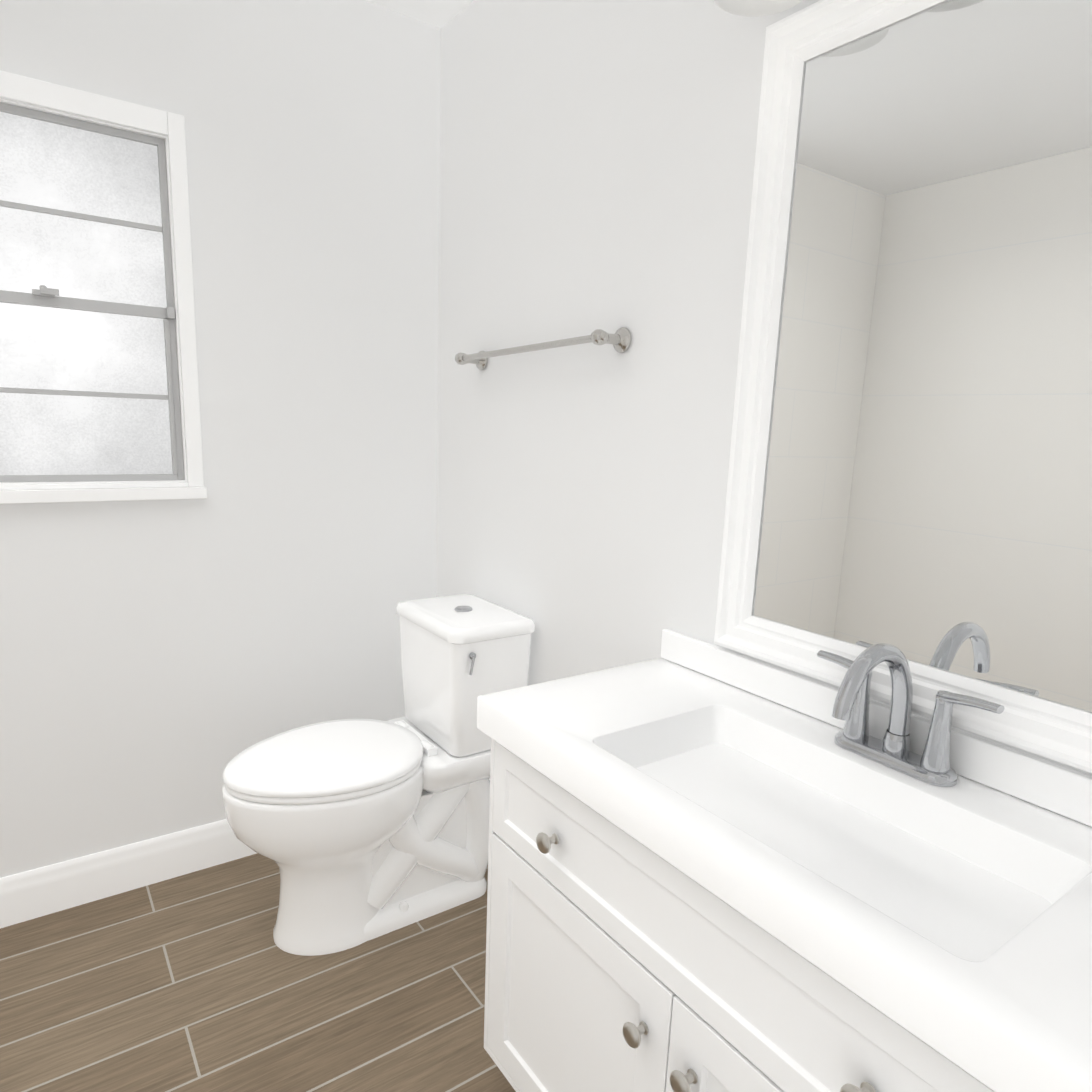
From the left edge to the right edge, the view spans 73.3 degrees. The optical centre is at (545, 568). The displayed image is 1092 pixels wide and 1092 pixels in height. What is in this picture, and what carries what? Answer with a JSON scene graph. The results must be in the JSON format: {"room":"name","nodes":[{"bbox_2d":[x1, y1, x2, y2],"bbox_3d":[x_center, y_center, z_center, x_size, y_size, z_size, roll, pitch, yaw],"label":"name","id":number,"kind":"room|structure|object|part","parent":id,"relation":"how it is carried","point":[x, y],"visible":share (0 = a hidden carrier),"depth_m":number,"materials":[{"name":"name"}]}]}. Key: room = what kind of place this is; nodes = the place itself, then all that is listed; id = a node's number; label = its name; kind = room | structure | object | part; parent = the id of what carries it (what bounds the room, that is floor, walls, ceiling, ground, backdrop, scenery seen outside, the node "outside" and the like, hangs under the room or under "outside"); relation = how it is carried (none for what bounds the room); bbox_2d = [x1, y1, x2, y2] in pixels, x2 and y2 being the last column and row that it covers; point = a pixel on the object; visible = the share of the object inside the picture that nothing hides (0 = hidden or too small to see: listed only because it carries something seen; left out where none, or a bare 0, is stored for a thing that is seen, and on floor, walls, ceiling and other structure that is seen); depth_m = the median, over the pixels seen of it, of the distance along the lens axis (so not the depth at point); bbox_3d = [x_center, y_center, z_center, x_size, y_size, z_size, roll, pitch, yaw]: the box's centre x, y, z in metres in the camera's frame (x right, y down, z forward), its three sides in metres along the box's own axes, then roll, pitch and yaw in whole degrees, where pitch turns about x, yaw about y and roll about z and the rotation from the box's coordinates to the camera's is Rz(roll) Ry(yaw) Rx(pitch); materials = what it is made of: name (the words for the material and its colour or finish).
{"room":"bathroom","nodes":[
{"label":"bathroom","id":0,"kind":"room"},
{"bbox_2d":[0,0,440,877],"bbox_3d":[-1.336,-0.287,1.726,2.340,2.412,0.120,-6,14,-35],"label":"wall","id":1,"kind":"structure","parent":0,"point":[164,664],"depth_m":2.00,"materials":[{"name":"white paint"}]},
{"bbox_2d":[0,70,206,503],"bbox_3d":[-1.168,-0.623,1.711,0.641,0.930,0.078,-6,14,-35],"label":"window","id":2,"kind":"structure","parent":1,"relation":"in","point":[94,390],"depth_m":1.77,"materials":[{"name":"white paint"}]},
{"bbox_2d":[32,285,174,318],"bbox_3d":[-1.062,-0.644,1.774,0.296,0.045,0.016,-6,14,-35],"label":"window latch","id":3,"kind":"object","parent":2,"relation":"attached to","point":[44,290],"depth_m":1.70,"materials":[{"name":"silver metal"}]},
{"bbox_2d":[0,819,256,927],"bbox_3d":[-0.966,0.806,2.156,1.392,0.130,0.016,-6,14,-35],"label":"baseboard","id":4,"kind":"structure","parent":1,"relation":"attached to","point":[43,891],"depth_m":2.00,"materials":[{"name":"white paint"}]},
{"bbox_2d":[0,853,515,1091],"bbox_3d":[-0.685,1.172,1.009,2.580,0.120,2.540,-6,14,-35],"label":"floor","id":5,"kind":"structure","parent":0,"point":[198,981],"depth_m":1.67,"materials":[{"name":"brown tile"}]},
{"bbox_2d":[222,594,534,955],"bbox_3d":[-0.440,0.523,1.935,0.768,0.811,0.395,-6,14,-35],"label":"toilet","id":6,"kind":"object","parent":5,"relation":"on","point":[359,831],"visible":0.96,"depth_m":1.86,"materials":[{"name":"white ceramic"}]},
{"bbox_3d":[-0.550,0.469,1.843,0.486,0.024,0.395,-6,14,-35],"label":"lid","id":7,"kind":"part","parent":6,"relation":"part of","materials":[{"name":"white plastic"}]},
{"bbox_3d":[-0.551,0.490,1.847,0.480,0.018,0.389,-6,14,-35],"label":"seat","id":8,"kind":"part","parent":6,"relation":"part of","materials":[{"name":"white plastic"}]},
{"bbox_3d":[-0.557,0.715,1.894,0.498,0.441,0.387,-6,14,-35],"label":"bowl","id":9,"kind":"part","parent":6,"relation":"part of","materials":[{"name":"white ceramic"}]},
{"bbox_3d":[-0.231,0.300,2.036,0.242,0.312,0.350,-6,14,-35],"label":"tank","id":10,"kind":"part","parent":6,"relation":"part of","materials":[{"name":"white ceramic"}]},
{"bbox_3d":[-0.225,0.129,2.002,0.256,0.036,0.364,-6,14,-35],"label":"tank lid","id":11,"kind":"part","parent":6,"relation":"part of","materials":[{"name":"white ceramic"}]},
{"bbox_3d":[-0.183,0.236,1.828,0.022,0.055,0.014,-6,14,-35],"label":"lever","id":12,"kind":"part","parent":6,"relation":"part of","materials":[{"name":"silver metal"}]},
{"bbox_2d":[477,629,1091,1091],"bbox_3d":[0.364,0.618,1.060,0.470,1.026,1.090,-6,14,-35],"label":"bathroom vanity","id":13,"kind":"object","parent":5,"relation":"on","point":[715,869],"visible":1,"depth_m":0.99,"materials":[{"name":"white paint"}]},
{"bbox_2d":[817,643,1004,787],"bbox_3d":[0.471,0.199,1.049,0.196,0.193,0.274,-6,14,-35],"label":"faucet","id":14,"kind":"object","parent":13,"relation":"on","point":[891,746],"depth_m":1.06,"materials":[{"name":"silver metal"}]},
{"bbox_2d":[366,0,472,28],"bbox_3d":[-0.591,-1.310,0.516,2.580,0.120,2.540,-6,14,-35],"label":"ceiling","id":15,"kind":"structure","parent":0,"point":[440,14],"depth_m":2.01,"materials":[{"name":"white paint"}]},
{"bbox_2d":[436,0,1091,779],"bbox_3d":[0.365,-0.170,1.467,0.120,2.412,2.540,-6,14,-35],"label":"wall","id":16,"kind":"structure","parent":0,"point":[596,162],"depth_m":1.68,"materials":[{"name":"white paint"}]},
{"bbox_2d":[455,327,630,369],"bbox_3d":[-0.040,-0.539,1.812,0.084,0.070,0.654,-6,14,-35],"label":"towel rail","id":17,"kind":"object","parent":16,"relation":"attached to","point":[620,339],"visible":1,"depth_m":1.66,"materials":[{"name":"grey metal"}]},
{"bbox_2d":[714,0,802,16],"bbox_3d":[0.510,-0.933,0.882,0.184,0.210,0.720,-6,14,-35],"label":"wall lamp","id":18,"kind":"object","parent":16,"relation":"attached to","point":[752,8],"visible":1,"depth_m":1.17,"materials":[{"name":"white glass"}]},
{"bbox_2d":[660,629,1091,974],"bbox_3d":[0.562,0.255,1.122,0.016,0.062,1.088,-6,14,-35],"label":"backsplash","id":19,"kind":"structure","parent":16,"relation":"attached to","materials":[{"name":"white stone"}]},
{"bbox_2d":[714,0,1091,772],"bbox_3d":[0.579,-0.306,1.010,0.030,1.063,0.786,-6,14,-35],"label":"mirror","id":20,"kind":"object","parent":16,"relation":"attached to","point":[910,464],"visible":0.92,"depth_m":1.06,"materials":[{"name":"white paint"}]}
]}

